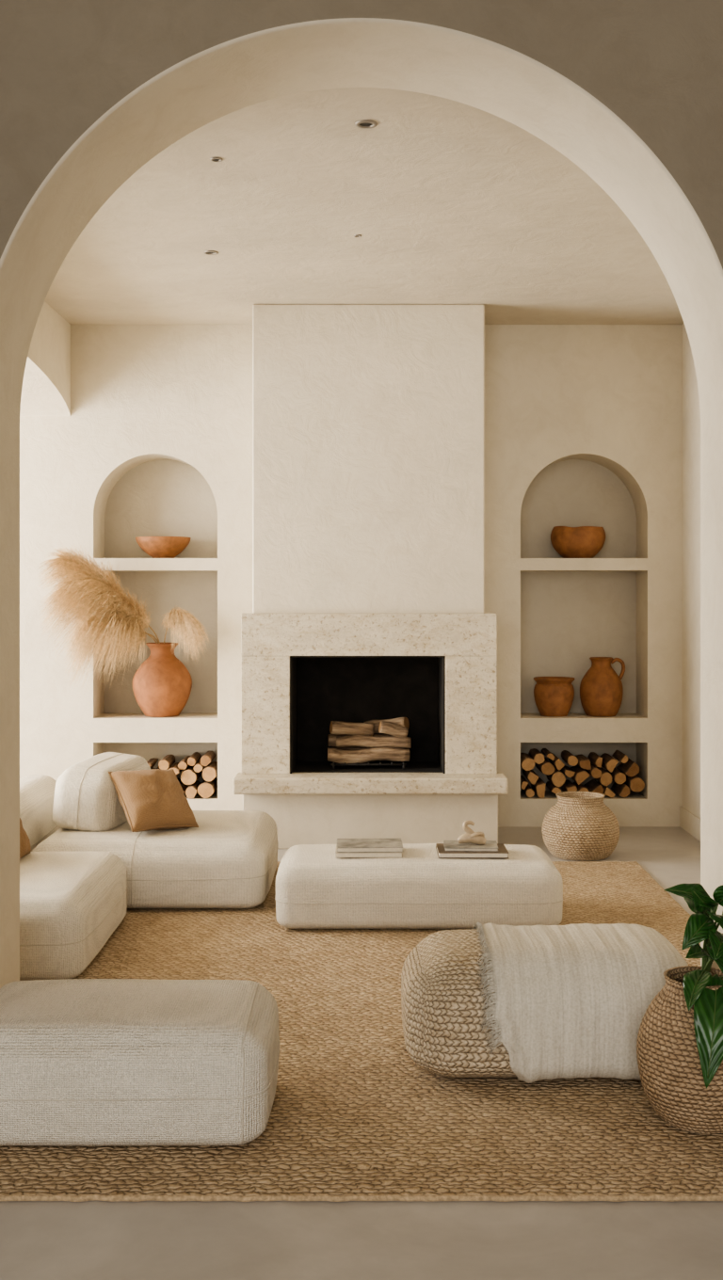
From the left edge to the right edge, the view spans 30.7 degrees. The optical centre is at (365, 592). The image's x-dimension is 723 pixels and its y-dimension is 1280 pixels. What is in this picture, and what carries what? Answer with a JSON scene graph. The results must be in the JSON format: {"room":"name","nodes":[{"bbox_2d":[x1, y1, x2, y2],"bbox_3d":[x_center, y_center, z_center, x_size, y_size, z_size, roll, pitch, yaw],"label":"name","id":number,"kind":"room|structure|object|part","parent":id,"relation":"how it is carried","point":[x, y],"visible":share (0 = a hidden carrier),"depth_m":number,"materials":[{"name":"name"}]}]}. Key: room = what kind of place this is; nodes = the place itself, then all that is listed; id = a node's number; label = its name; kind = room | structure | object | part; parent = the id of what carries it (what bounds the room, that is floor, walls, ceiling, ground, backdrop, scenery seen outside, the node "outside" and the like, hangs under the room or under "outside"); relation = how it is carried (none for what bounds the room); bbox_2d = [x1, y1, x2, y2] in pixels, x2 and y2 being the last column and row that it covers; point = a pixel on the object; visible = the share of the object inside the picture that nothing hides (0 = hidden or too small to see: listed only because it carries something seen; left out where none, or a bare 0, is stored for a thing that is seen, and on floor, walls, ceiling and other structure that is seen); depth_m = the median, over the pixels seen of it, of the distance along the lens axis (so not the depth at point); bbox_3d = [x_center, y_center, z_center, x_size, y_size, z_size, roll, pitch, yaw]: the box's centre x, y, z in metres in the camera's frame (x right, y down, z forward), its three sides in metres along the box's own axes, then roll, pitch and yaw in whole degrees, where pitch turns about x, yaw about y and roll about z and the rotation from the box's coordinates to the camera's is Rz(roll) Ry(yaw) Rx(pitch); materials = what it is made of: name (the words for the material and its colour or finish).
{"room":"living room","nodes":[
{"label":"living room","id":0,"kind":"room"},
{"bbox_2d":[19,301,70,415],"bbox_3d":[-2.089,-0.110,6.400,0.422,3.200,4.000,0,0,0],"label":"wall","id":1,"kind":"structure","parent":0,"point":[46,383],"depth_m":8.05,"materials":[{"name":"beige paint"}]},
{"bbox_2d":[19,324,682,826],"bbox_3d":[-1.250,-0.185,8.675,7.500,3.350,0.550,0,0,0],"label":"wall","id":2,"kind":"structure","parent":0,"point":[584,423],"depth_m":8.40,"materials":[{"name":"beige paint"}]},
{"bbox_2d":[132,642,191,717],"bbox_3d":[-1.319,0.562,8.560,0.382,0.474,0.382,0,0,0],"label":"vase","id":3,"kind":"object","parent":2,"relation":"on","point":[163,689],"visible":1,"depth_m":8.43,"materials":[{"name":"ceramic"}]},
{"bbox_2d":[38,578,157,667],"bbox_3d":[-1.630,0.243,8.196,0.810,0.710,0.515,0,0,-17],"label":"pampas grass","id":4,"kind":"object","parent":3,"relation":"in","point":[58,609],"depth_m":8.12,"materials":[{"name":"beige plant"}]},
{"bbox_2d":[38,545,159,643],"bbox_3d":[-1.615,0.150,8.193,0.830,0.898,0.496,0,0,-20],"label":"pampas grass","id":5,"kind":"object","parent":3,"relation":"in","point":[75,570],"depth_m":8.14,"materials":[{"name":"beige plant"}]},
{"bbox_2d":[62,610,159,693],"bbox_3d":[-1.531,0.370,8.215,0.709,0.514,0.426,0,0,-25],"label":"pampas grass","id":6,"kind":"object","parent":3,"relation":"in","point":[104,633],"depth_m":8.12,"materials":[{"name":"beige plant"}]},
{"bbox_2d":[160,606,208,662],"bbox_3d":[-1.207,0.342,8.331,0.447,0.514,0.288,0,0,32],"label":"pampas grass","id":7,"kind":"object","parent":3,"relation":"in","point":[188,625],"depth_m":8.28,"materials":[{"name":"beige plant"}]},
{"bbox_2d":[135,536,191,558],"bbox_3d":[-1.316,-0.292,8.586,0.356,0.141,0.355,0,0,0],"label":"bowl","id":8,"kind":"object","parent":2,"relation":"on","point":[155,547],"visible":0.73,"depth_m":8.47,"materials":[{"name":"ceramic"}]},
{"bbox_2d":[177,777,189,793],"bbox_3d":[-1.207,1.266,8.584,0.101,0.089,0.300,0,0,0],"label":"log","id":9,"kind":"object","parent":2,"relation":"in","point":[184,786],"visible":0.18,"depth_m":8.61,"materials":[{"name":"brown wood"}]},
{"bbox_2d":[168,762,181,774],"bbox_3d":[-1.223,1.146,8.551,0.078,0.064,0.300,0,0,0],"label":"log","id":10,"kind":"object","parent":9,"relation":"on","point":[174,766],"visible":0.58,"depth_m":8.42,"materials":[{"name":"brown wood"}]},
{"bbox_2d":[185,780,201,798],"bbox_3d":[-1.110,1.274,8.556,0.080,0.079,0.300,0,0,0],"label":"log","id":11,"kind":"object","parent":2,"relation":"in","point":[191,792],"visible":0.78,"depth_m":8.40,"materials":[{"name":"brown wood"}]},
{"bbox_2d":[180,764,202,784],"bbox_3d":[-1.129,1.181,8.574,0.106,0.104,0.300,0,0,0],"label":"log","id":12,"kind":"object","parent":11,"relation":"on","point":[188,776],"visible":0.78,"depth_m":8.42,"materials":[{"name":"brown wood"}]},
{"bbox_2d":[177,755,190,769],"bbox_3d":[-1.171,1.105,8.581,0.061,0.056,0.300,0,0,0],"label":"log","id":13,"kind":"object","parent":12,"relation":"on","point":[183,764],"visible":0.73,"depth_m":8.43,"materials":[{"name":"brown wood"}]},
{"bbox_2d":[187,752,201,766],"bbox_3d":[-1.114,1.082,8.593,0.059,0.059,0.300,0,0,0],"label":"log","id":14,"kind":"object","parent":12,"relation":"on","point":[195,757],"visible":0.99,"depth_m":8.47,"materials":[{"name":"brown wood"}]},
{"bbox_2d":[193,759,205,772],"bbox_3d":[-1.069,1.121,8.577,0.062,0.058,0.300,0,0,0],"label":"log","id":15,"kind":"object","parent":12,"relation":"on","point":[198,767],"visible":0.72,"depth_m":8.43,"materials":[{"name":"brown wood"}]},
{"bbox_2d":[196,777,217,798],"bbox_3d":[-1.019,1.264,8.559,0.111,0.102,0.300,0,0,0],"label":"log","id":16,"kind":"object","parent":2,"relation":"in","point":[206,789],"visible":0.85,"depth_m":8.41,"materials":[{"name":"brown wood"}]},
{"bbox_2d":[202,761,217,781],"bbox_3d":[-0.997,1.159,8.558,0.094,0.098,0.300,0,0,0],"label":"log","id":17,"kind":"object","parent":16,"relation":"on","point":[210,772],"visible":0.8,"depth_m":8.41,"materials":[{"name":"brown wood"}]},
{"bbox_2d":[200,751,215,766],"bbox_3d":[-1.022,1.077,8.582,0.071,0.069,0.300,0,0,0],"label":"log","id":18,"kind":"object","parent":17,"relation":"on","point":[208,757],"visible":1,"depth_m":8.43,"materials":[{"name":"brown wood"}]},
{"bbox_2d":[520,784,534,797],"bbox_3d":[1.058,1.284,8.591,0.059,0.057,0.300,0,0,0],"label":"log","id":19,"kind":"object","parent":2,"relation":"in","point":[527,791],"visible":0.82,"depth_m":8.44,"materials":[{"name":"brown wood"}]},
{"bbox_2d":[520,775,527,789],"bbox_3d":[1.021,1.233,8.581,0.048,0.056,0.300,0,0,0],"label":"log","id":20,"kind":"object","parent":19,"relation":"on","point":[523,782],"visible":0.66,"depth_m":8.43,"materials":[{"name":"brown wood"}]},
{"bbox_2d":[530,777,545,798],"bbox_3d":[1.122,1.264,8.572,0.065,0.096,0.300,0,0,0],"label":"log","id":21,"kind":"object","parent":2,"relation":"in","point":[538,788],"visible":0.88,"depth_m":8.42,"materials":[{"name":"brown wood"}]},
{"bbox_2d":[522,768,539,783],"bbox_3d":[1.074,1.185,8.563,0.077,0.083,0.300,0,0,0],"label":"log","id":22,"kind":"object","parent":21,"relation":"on","point":[531,776],"visible":0.85,"depth_m":8.41,"materials":[{"name":"brown wood"}]},
{"bbox_2d":[520,752,534,770],"bbox_3d":[1.040,1.095,8.551,0.089,0.085,0.300,0,0,0],"label":"log","id":23,"kind":"object","parent":22,"relation":"on","point":[527,762],"visible":0.78,"depth_m":8.40,"materials":[{"name":"brown wood"}]},
{"bbox_2d":[545,781,560,793],"bbox_3d":[1.225,1.271,8.583,0.068,0.057,0.300,0,0,0],"label":"log","id":24,"kind":"object","parent":2,"relation":"in","point":[549,784],"visible":0.73,"depth_m":8.47,"materials":[{"name":"brown wood"}]},
{"bbox_2d":[545,766,565,786],"bbox_3d":[1.241,1.194,8.588,0.095,0.103,0.300,0,0,0],"label":"log","id":25,"kind":"object","parent":24,"relation":"on","point":[557,777],"visible":0.77,"depth_m":8.44,"materials":[{"name":"brown wood"}]},
{"bbox_2d":[535,757,555,775],"bbox_3d":[1.169,1.125,8.577,0.092,0.085,0.300,0,0,0],"label":"log","id":26,"kind":"object","parent":25,"relation":"on","point":[546,767],"visible":0.81,"depth_m":8.43,"materials":[{"name":"brown wood"}]},
{"bbox_2d":[528,748,543,764],"bbox_3d":[1.115,1.064,8.593,0.070,0.070,0.300,0,0,0],"label":"log","id":27,"kind":"object","parent":26,"relation":"on","point":[538,758],"visible":0.85,"depth_m":8.44,"materials":[{"name":"brown wood"}]},
{"bbox_2d":[540,748,554,760],"bbox_3d":[1.187,1.050,8.579,0.056,0.050,0.300,0,0,0],"label":"log","id":28,"kind":"object","parent":26,"relation":"on","point":[545,751],"visible":1,"depth_m":8.47,"materials":[{"name":"brown wood"}]},
{"bbox_2d":[548,752,564,769],"bbox_3d":[1.242,1.095,8.550,0.068,0.079,0.300,0,0,0],"label":"log","id":29,"kind":"object","parent":25,"relation":"on","point":[556,762],"visible":0.87,"depth_m":8.40,"materials":[{"name":"brown wood"}]},
{"bbox_2d":[560,765,575,777],"bbox_3d":[1.310,1.159,8.590,0.068,0.052,0.300,0,0,0],"label":"log","id":30,"kind":"object","parent":25,"relation":"on","point":[566,770],"visible":0.84,"depth_m":8.44,"materials":[{"name":"brown wood"}]},
{"bbox_2d":[560,750,577,766],"bbox_3d":[1.331,1.076,8.594,0.071,0.070,0.300,0,0,0],"label":"log","id":31,"kind":"object","parent":30,"relation":"on","point":[568,758],"visible":1,"depth_m":8.46,"materials":[{"name":"brown wood"}]},
{"bbox_2d":[533,676,575,717],"bbox_3d":[1.228,0.675,8.569,0.268,0.247,0.268,0,0,0],"label":"pot","id":32,"kind":"object","parent":2,"relation":"on","point":[553,696],"visible":1,"depth_m":8.47,"materials":[{"name":"ceramic"}]},
{"bbox_2d":[560,779,576,791],"bbox_3d":[1.321,1.273,8.571,0.067,0.079,0.300,0,0,0],"label":"log","id":33,"kind":"object","parent":2,"relation":"in","point":[568,786],"visible":0.65,"depth_m":8.49,"materials":[{"name":"brown wood"}]},
{"bbox_2d":[550,526,605,558],"bbox_3d":[1.386,-0.327,8.587,0.367,0.212,0.366,0,0,0],"label":"bowl","id":34,"kind":"object","parent":2,"relation":"on","point":[582,541],"visible":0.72,"depth_m":8.45,"materials":[{"name":"ceramic"}]},
{"bbox_2d":[573,781,588,791],"bbox_3d":[1.397,1.279,8.564,0.068,0.073,0.300,0,0,0],"label":"log","id":35,"kind":"object","parent":2,"relation":"in","point":[580,788],"visible":0.4,"depth_m":8.46,"materials":[{"name":"brown wood"}]},
{"bbox_2d":[570,765,589,784],"bbox_3d":[1.389,1.182,8.573,0.098,0.093,0.300,0,0,0],"label":"log","id":36,"kind":"object","parent":35,"relation":"on","point":[581,775],"visible":0.87,"depth_m":8.42,"materials":[{"name":"brown wood"}]},
{"bbox_2d":[575,754,591,769],"bbox_3d":[1.406,1.100,8.573,0.076,0.066,0.300,0,0,0],"label":"log","id":37,"kind":"object","parent":36,"relation":"on","point":[584,762],"visible":0.85,"depth_m":8.42,"materials":[{"name":"brown wood"}]},
{"bbox_2d":[583,779,603,793],"bbox_3d":[1.484,1.270,8.582,0.092,0.084,0.300,0,0,0],"label":"log","id":38,"kind":"object","parent":2,"relation":"in","point":[593,786],"visible":0.62,"depth_m":8.51,"materials":[{"name":"brown wood"}]},
{"bbox_2d":[579,656,624,717],"bbox_3d":[1.535,0.609,8.570,0.275,0.379,0.277,0,0,29],"label":"jug","id":39,"kind":"object","parent":2,"relation":"on","point":[600,687],"visible":1,"depth_m":8.48,"materials":[{"name":"ceramic"}]},
{"bbox_3d":[1.641,0.496,8.570,0.096,0.150,0.024,0,0,0],"label":"handle","id":40,"kind":"part","parent":39,"relation":"part of","materials":[{"name":"ceramic"}]},
{"bbox_2d":[597,781,615,797],"bbox_3d":[1.568,1.278,8.590,0.074,0.072,0.300,0,0,0],"label":"log","id":41,"kind":"object","parent":2,"relation":"in","point":[607,792],"visible":0.63,"depth_m":8.44,"materials":[{"name":"brown wood"}]},
{"bbox_2d":[593,767,611,785],"bbox_3d":[1.544,1.195,8.591,0.083,0.094,0.300,0,0,0],"label":"log","id":42,"kind":"object","parent":41,"relation":"on","point":[605,779],"visible":0.8,"depth_m":8.44,"materials":[{"name":"brown wood"}]},
{"bbox_2d":[584,762,601,778],"bbox_3d":[1.475,1.149,8.554,0.071,0.072,0.300,0,0,0],"label":"log","id":43,"kind":"object","parent":42,"relation":"on","point":[594,772],"visible":0.81,"depth_m":8.40,"materials":[{"name":"brown wood"}]},
{"bbox_2d":[587,752,602,767],"bbox_3d":[1.492,1.084,8.563,0.048,0.067,0.300,0,0,0],"label":"log","id":44,"kind":"object","parent":43,"relation":"on","point":[595,759],"visible":0.97,"depth_m":8.48,"materials":[{"name":"brown wood"}]},
{"bbox_2d":[600,752,618,772],"bbox_3d":[1.581,1.105,8.582,0.082,0.094,0.300,0,0,0],"label":"log","id":45,"kind":"object","parent":42,"relation":"on","point":[609,762],"visible":0.86,"depth_m":8.44,"materials":[{"name":"brown wood"}]},
{"bbox_2d":[610,782,629,797],"bbox_3d":[1.663,1.272,8.585,0.074,0.085,0.300,0,0,0],"label":"log","id":46,"kind":"object","parent":2,"relation":"in","point":[622,790],"visible":0.84,"depth_m":8.47,"materials":[{"name":"brown wood"}]},
{"bbox_2d":[606,768,625,783],"bbox_3d":[1.632,1.188,8.579,0.075,0.078,0.300,0,0,0],"label":"log","id":47,"kind":"object","parent":46,"relation":"on","point":[617,776],"visible":0.76,"depth_m":8.43,"materials":[{"name":"brown wood"}]},
{"bbox_2d":[624,773,644,791],"bbox_3d":[1.742,1.227,8.574,0.099,0.095,0.301,0,0,0],"label":"log","id":48,"kind":"object","parent":46,"relation":"on","point":[634,783],"visible":0.7,"depth_m":8.42,"materials":[{"name":"brown wood"}]},
{"bbox_2d":[616,758,639,776],"bbox_3d":[1.712,1.133,8.585,0.092,0.100,0.300,0,0,0],"label":"log","id":49,"kind":"object","parent":48,"relation":"on","point":[630,768],"visible":0.94,"depth_m":8.46,"materials":[{"name":"brown wood"}]},
{"bbox_2d":[611,750,627,763],"bbox_3d":[1.657,1.062,8.567,0.051,0.056,0.300,0,0,0],"label":"log","id":50,"kind":"object","parent":49,"relation":"on","point":[619,756],"visible":1,"depth_m":8.50,"materials":[{"name":"brown wood"}]},
{"bbox_3d":[-1.394,1.265,8.583,0.094,0.102,0.300,-32,0,0],"label":"log","id":51,"kind":"object","parent":2,"relation":"in","visible":0},
{"label":"log","id":52,"kind":"object","parent":51,"relation":"on","visible":0},
{"bbox_2d":[158,754,175,769],"bbox_3d":[-1.288,1.100,8.564,0.070,0.069,0.300,0,0,0],"label":"log","id":53,"kind":"object","parent":52,"relation":"on","point":[167,761],"visible":0.99,"depth_m":8.42,"materials":[{"name":"brown wood"}]},
{"bbox_3d":[-1.409,1.186,8.593,0.058,0.058,0.300,-45,0,0],"label":"log","id":54,"kind":"object","parent":51,"relation":"on","visible":0},
{"bbox_2d":[146,758,158,768],"bbox_3d":[-1.396,1.122,8.562,0.059,0.068,0.300,0,0,0],"label":"log","id":55,"kind":"object","parent":54,"relation":"on","point":[152,762],"visible":0.56,"depth_m":8.57,"materials":[{"name":"brown wood"}]},
{"bbox_2d":[0,0,722,988],"bbox_3d":[0.000,-0.385,4.136,5.600,3.750,0.527,0,0,0],"label":"wall","id":56,"kind":"structure","parent":0,"point":[630,92],"depth_m":3.94,"materials":[{"name":"beige paint"}]},
{"bbox_2d":[0,826,722,1279],"bbox_3d":[-1.100,1.550,2.950,7.800,0.120,11.900,0,0,0],"label":"floor","id":57,"kind":"structure","parent":0,"point":[96,1240],"depth_m":3.05,"materials":[{"name":"concrete"}]},
{"bbox_2d":[0,861,722,1201],"bbox_3d":[-0.065,1.482,5.230,3.115,0.015,4.029,0,0,0],"label":"rug","id":58,"kind":"object","parent":57,"relation":"on","point":[354,1117],"visible":0.47,"depth_m":3.71,"materials":[{"name":"wicker"}]},
{"bbox_2d":[0,977,281,1145],"bbox_3d":[-0.696,1.310,3.734,0.906,0.327,0.603,0,0,0],"label":"ottoman","id":59,"kind":"object","parent":58,"relation":"on","point":[104,1061],"visible":1,"depth_m":3.46,"materials":[{"name":"beige fabric"}]},
{"bbox_2d":[19,774,277,980],"bbox_3d":[-1.175,1.217,6.021,1.480,0.515,2.238,0,0,0],"label":"sofa","id":60,"kind":"object","parent":58,"relation":"on","point":[76,887],"visible":0.8,"depth_m":6.07,"materials":[{"name":"beige fabric"}]},
{"bbox_2d":[19,817,31,858],"bbox_3d":[-1.560,1.043,5.720,0.161,0.283,0.312,0,0,7],"label":"throw pillow","id":61,"kind":"object","parent":60,"relation":"on","point":[24,843],"visible":0.24,"depth_m":5.75,"materials":[{"name":"beige fabric"}]},
{"bbox_3d":[-1.746,1.216,6.200,0.273,0.513,1.870,0,0,0],"label":"backrest","id":62,"kind":"part","parent":60,"relation":"part of","materials":[{"name":"beige fabric"}]},
{"bbox_3d":[-1.340,1.312,5.459,0.574,0.323,1.076,0,0,0],"label":"seat","id":63,"kind":"part","parent":60,"relation":"part of","materials":[{"name":"beige fabric"}]},
{"bbox_2d":[52,752,151,831],"bbox_3d":[-1.321,1.000,6.661,0.347,0.337,0.688,0,0,10],"label":"cushion","id":64,"kind":"object","parent":60,"relation":"on","point":[86,798],"visible":0.71,"depth_m":6.36,"materials":[{"name":"beige fabric"}]},
{"bbox_2d":[108,768,198,831],"bbox_3d":[-1.030,1.006,6.410,0.379,0.282,0.281,0,0,-40],"label":"throw pillow","id":65,"kind":"object","parent":60,"relation":"on","point":[154,799],"visible":1,"depth_m":6.33,"materials":[{"name":"brown fabric"}]},
{"bbox_3d":[-1.019,1.309,6.590,1.144,0.328,1.060,0,0,0],"label":"seat","id":66,"kind":"part","parent":60,"relation":"part of","materials":[{"name":"beige fabric"}]},
{"bbox_2d":[274,843,562,928],"bbox_3d":[0.235,1.325,6.009,1.283,0.295,0.615,0,0,0],"label":"ottoman","id":67,"kind":"object","parent":58,"relation":"on","point":[315,888],"visible":0.9,"depth_m":5.72,"materials":[{"name":"beige fabric"}]},
{"bbox_2d":[335,843,402,857],"bbox_3d":[0.017,1.169,5.980,0.300,0.022,0.220,0,0,0],"label":"book","id":68,"kind":"object","parent":67,"relation":"on","point":[338,855],"visible":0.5,"depth_m":5.87,"materials":[{"name":"paper"}]},
{"bbox_2d":[336,838,403,852],"bbox_3d":[0.020,1.147,5.985,0.295,0.022,0.215,0,0,-2],"label":"book","id":69,"kind":"object","parent":68,"relation":"on","point":[344,845],"visible":1,"depth_m":5.92,"materials":[{"name":"paper"}]},
{"bbox_2d":[435,843,508,858],"bbox_3d":[0.482,1.167,5.970,0.310,0.024,0.220,0,0,0],"label":"book","id":70,"kind":"object","parent":67,"relation":"on","point":[502,853],"visible":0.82,"depth_m":5.86,"materials":[{"name":"paper"}]},
{"bbox_2d":[443,840,497,851],"bbox_3d":[0.478,1.148,5.980,0.240,0.015,0.180,0,0,2],"label":"book","id":71,"kind":"object","parent":70,"relation":"on","point":[449,845],"visible":0.91,"depth_m":5.92,"materials":[{"name":"paper"}]},
{"bbox_2d":[457,820,485,845],"bbox_3d":[0.482,1.087,5.969,0.132,0.111,0.053,0,0,0],"label":"figurine","id":72,"kind":"object","parent":71,"relation":"on","point":[470,837],"visible":1,"depth_m":5.95,"materials":[{"name":"ceramic"}]},
{"bbox_2d":[401,929,517,1077],"bbox_3d":[0.581,1.284,4.171,0.928,0.378,0.547,0,0,-1],"label":"pouf","id":73,"kind":"object","parent":58,"relation":"on","point":[442,1003],"visible":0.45,"depth_m":3.93,"materials":[{"name":"beige wicker"}]},
{"bbox_2d":[471,922,687,1083],"bbox_3d":[0.658,1.265,4.166,0.670,0.387,0.599,0,0,-1],"label":"throw blanket","id":74,"kind":"object","parent":73,"relation":"on","point":[571,1000],"visible":0.85,"depth_m":3.91,"materials":[{"name":"beige fabric"}]},
{"bbox_2d":[636,883,722,1134],"bbox_3d":[0.956,1.128,3.677,0.384,0.691,0.375,0,0,0],"label":"potted plant","id":75,"kind":"object","parent":58,"relation":"on","point":[680,1040],"visible":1,"depth_m":3.58,"materials":[{"name":"brown wicker"}]},
{"bbox_3d":[0.938,1.273,3.690,0.351,0.401,0.351,0,0,0],"label":"woven pot","id":76,"kind":"part","parent":75,"relation":"part of","materials":[{"name":"brown wicker"}]},
{"bbox_3d":[0.951,1.022,3.677,0.020,0.241,0.040,0,0,0],"label":"stem","id":77,"kind":"part","parent":75,"relation":"part of","materials":[{"name":"green plant"}]},
{"bbox_3d":[0.951,1.077,3.671,0.020,0.132,0.047,0,0,0],"label":"stem","id":78,"kind":"part","parent":75,"relation":"part of","materials":[{"name":"green plant"}]},
{"bbox_3d":[0.958,1.008,3.677,0.027,0.271,0.040,0,0,0],"label":"stem","id":79,"kind":"part","parent":75,"relation":"part of","materials":[{"name":"green plant"}]},
{"bbox_3d":[0.964,1.017,3.671,0.034,0.252,0.048,0,0,0],"label":"stem","id":80,"kind":"part","parent":75,"relation":"part of","materials":[{"name":"green plant"}]},
{"bbox_3d":[0.964,1.002,3.677,0.034,0.281,0.040,0,0,0],"label":"stem","id":81,"kind":"part","parent":75,"relation":"part of","materials":[{"name":"green plant"}]},
{"bbox_2d":[232,613,508,848],"bbox_3d":[0.029,0.805,7.915,1.575,1.369,0.770,0,0,0],"label":"fireplace","id":82,"kind":"object","parent":57,"relation":"on","point":[301,673],"depth_m":7.71,"materials":[{"name":"stone"}]},
{"bbox_3d":[-0.583,0.715,7.750,0.284,0.691,0.079,0,0,0],"label":"surround leg","id":83,"kind":"part","parent":82,"relation":"part of","materials":[{"name":"stone"}]},
{"bbox_2d":[331,746,368,750],"bbox_3d":[0.030,0.977,8.009,0.470,0.079,0.081,0,0,4],"label":"log","id":84,"kind":"object","parent":82,"relation":"on","point":[341,748],"visible":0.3,"depth_m":8.01,"materials":[{"name":"brown wood"}]},
{"bbox_2d":[328,734,392,746],"bbox_3d":[0.010,0.895,8.040,0.470,0.081,0.078,0,0,-4],"label":"log","id":85,"kind":"object","parent":84,"relation":"on","point":[331,737],"visible":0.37,"depth_m":8.00,"materials":[{"name":"brown wood"}]},
{"bbox_2d":[363,717,409,733],"bbox_3d":[0.129,0.805,8.029,0.280,0.112,0.098,0,0,24],"label":"log","id":86,"kind":"object","parent":85,"relation":"on","point":[401,721],"visible":0.55,"depth_m":7.99,"materials":[{"name":"brown wood"}]},
{"bbox_3d":[0.020,1.036,8.000,0.460,0.041,0.240,0,0,0],"label":"fire grate","id":87,"kind":"part","parent":82,"relation":"part of","materials":[{"name":"black metal"}]},
{"bbox_2d":[327,747,409,763],"bbox_3d":[0.020,0.978,7.924,0.490,0.104,0.099,0,0,-3],"label":"log","id":88,"kind":"object","parent":82,"relation":"on","point":[393,754],"visible":1,"depth_m":7.90,"materials":[{"name":"brown wood"}]},
{"bbox_2d":[336,735,411,748],"bbox_3d":[0.050,0.896,7.951,0.450,0.082,0.079,0,0,4],"label":"log","id":89,"kind":"object","parent":88,"relation":"on","point":[360,741],"visible":1,"depth_m":7.92,"materials":[{"name":"brown wood"}]},
{"bbox_2d":[329,720,374,735],"bbox_3d":[-0.080,0.820,7.961,0.265,0.098,0.079,0,0,-13],"label":"log","id":90,"kind":"object","parent":89,"relation":"on","point":[336,727],"visible":1,"depth_m":7.93,"materials":[{"name":"brown wood"}]},
{"bbox_2d":[378,720,408,736],"bbox_3d":[0.170,0.824,7.928,0.176,0.104,0.072,0,0,-10],"label":"log","id":91,"kind":"object","parent":89,"relation":"on","point":[387,728],"visible":1,"depth_m":7.90,"materials":[{"name":"brown wood"}]},
{"bbox_3d":[0.020,1.029,7.900,0.460,0.014,0.014,0,0,0],"label":"rail","id":92,"kind":"part","parent":82,"relation":"part of","materials":[{"name":"metal"}]},
{"bbox_3d":[0.619,0.715,7.750,0.301,0.691,0.079,0,0,0],"label":"surround leg","id":93,"kind":"part","parent":82,"relation":"part of","materials":[{"name":"stone"}]},
{"bbox_2d":[541,791,619,861],"bbox_3d":[1.220,1.318,7.470,0.436,0.346,0.436,0,0,18],"label":"woven basket","id":94,"kind":"object","parent":57,"relation":"on","point":[579,826],"visible":1,"depth_m":7.32,"materials":[{"name":"wicker"}]},
{"bbox_2d":[44,87,683,324],"bbox_3d":[-1.250,-1.785,6.390,7.500,0.150,4.020,0,0,0],"label":"ceiling","id":95,"kind":"structure","parent":0,"point":[449,201],"depth_m":6.20,"materials":[{"name":"paint"}]},
{"bbox_2d":[203,250,218,255],"bbox_3d":[-0.775,-1.707,6.610,0.073,0.006,0.073,0,0,0],"label":"recessed light","id":96,"kind":"object","parent":95,"relation":"in","point":[208,252],"visible":1,"depth_m":6.61,"materials":[{"name":"metal"}]},
{"bbox_2d":[209,157,223,161],"bbox_3d":[-0.586,-1.707,5.190,0.049,0.006,0.049,0,0,0],"label":"recessed light","id":97,"kind":"object","parent":95,"relation":"in","point":[214,159],"visible":1,"depth_m":5.18,"materials":[{"name":"metal"}]},
{"bbox_2d":[354,119,377,128],"bbox_3d":[0.003,-1.707,4.800,0.082,0.006,0.082,0,0,0],"label":"recessed light","id":98,"kind":"object","parent":95,"relation":"in","point":[362,123],"visible":1,"depth_m":4.80,"materials":[{"name":"metal"}]},
{"bbox_2d":[252,304,484,613],"bbox_3d":[0.019,-0.110,8.095,1.375,3.200,0.610,0,0,0],"label":"wall","id":99,"kind":"structure","parent":0,"point":[368,420],"depth_m":7.79,"materials":[{"name":"beige paint"}]},
{"bbox_2d":[682,322,700,818],"bbox_3d":[2.160,-0.110,6.400,0.280,3.200,4.000,0,0,0],"label":"wall","id":100,"kind":"structure","parent":0,"point":[691,411],"depth_m":8.19,"materials":[{"name":"beige paint"}]},
{"bbox_2d":[679,806,700,841],"bbox_3d":[2.013,1.425,6.400,0.015,0.130,4.000,0,0,0],"label":"baseboard","id":101,"kind":"structure","parent":100,"relation":"attached to","point":[690,823],"depth_m":8.12,"materials":[{"name":"beige paint"}]}
]}

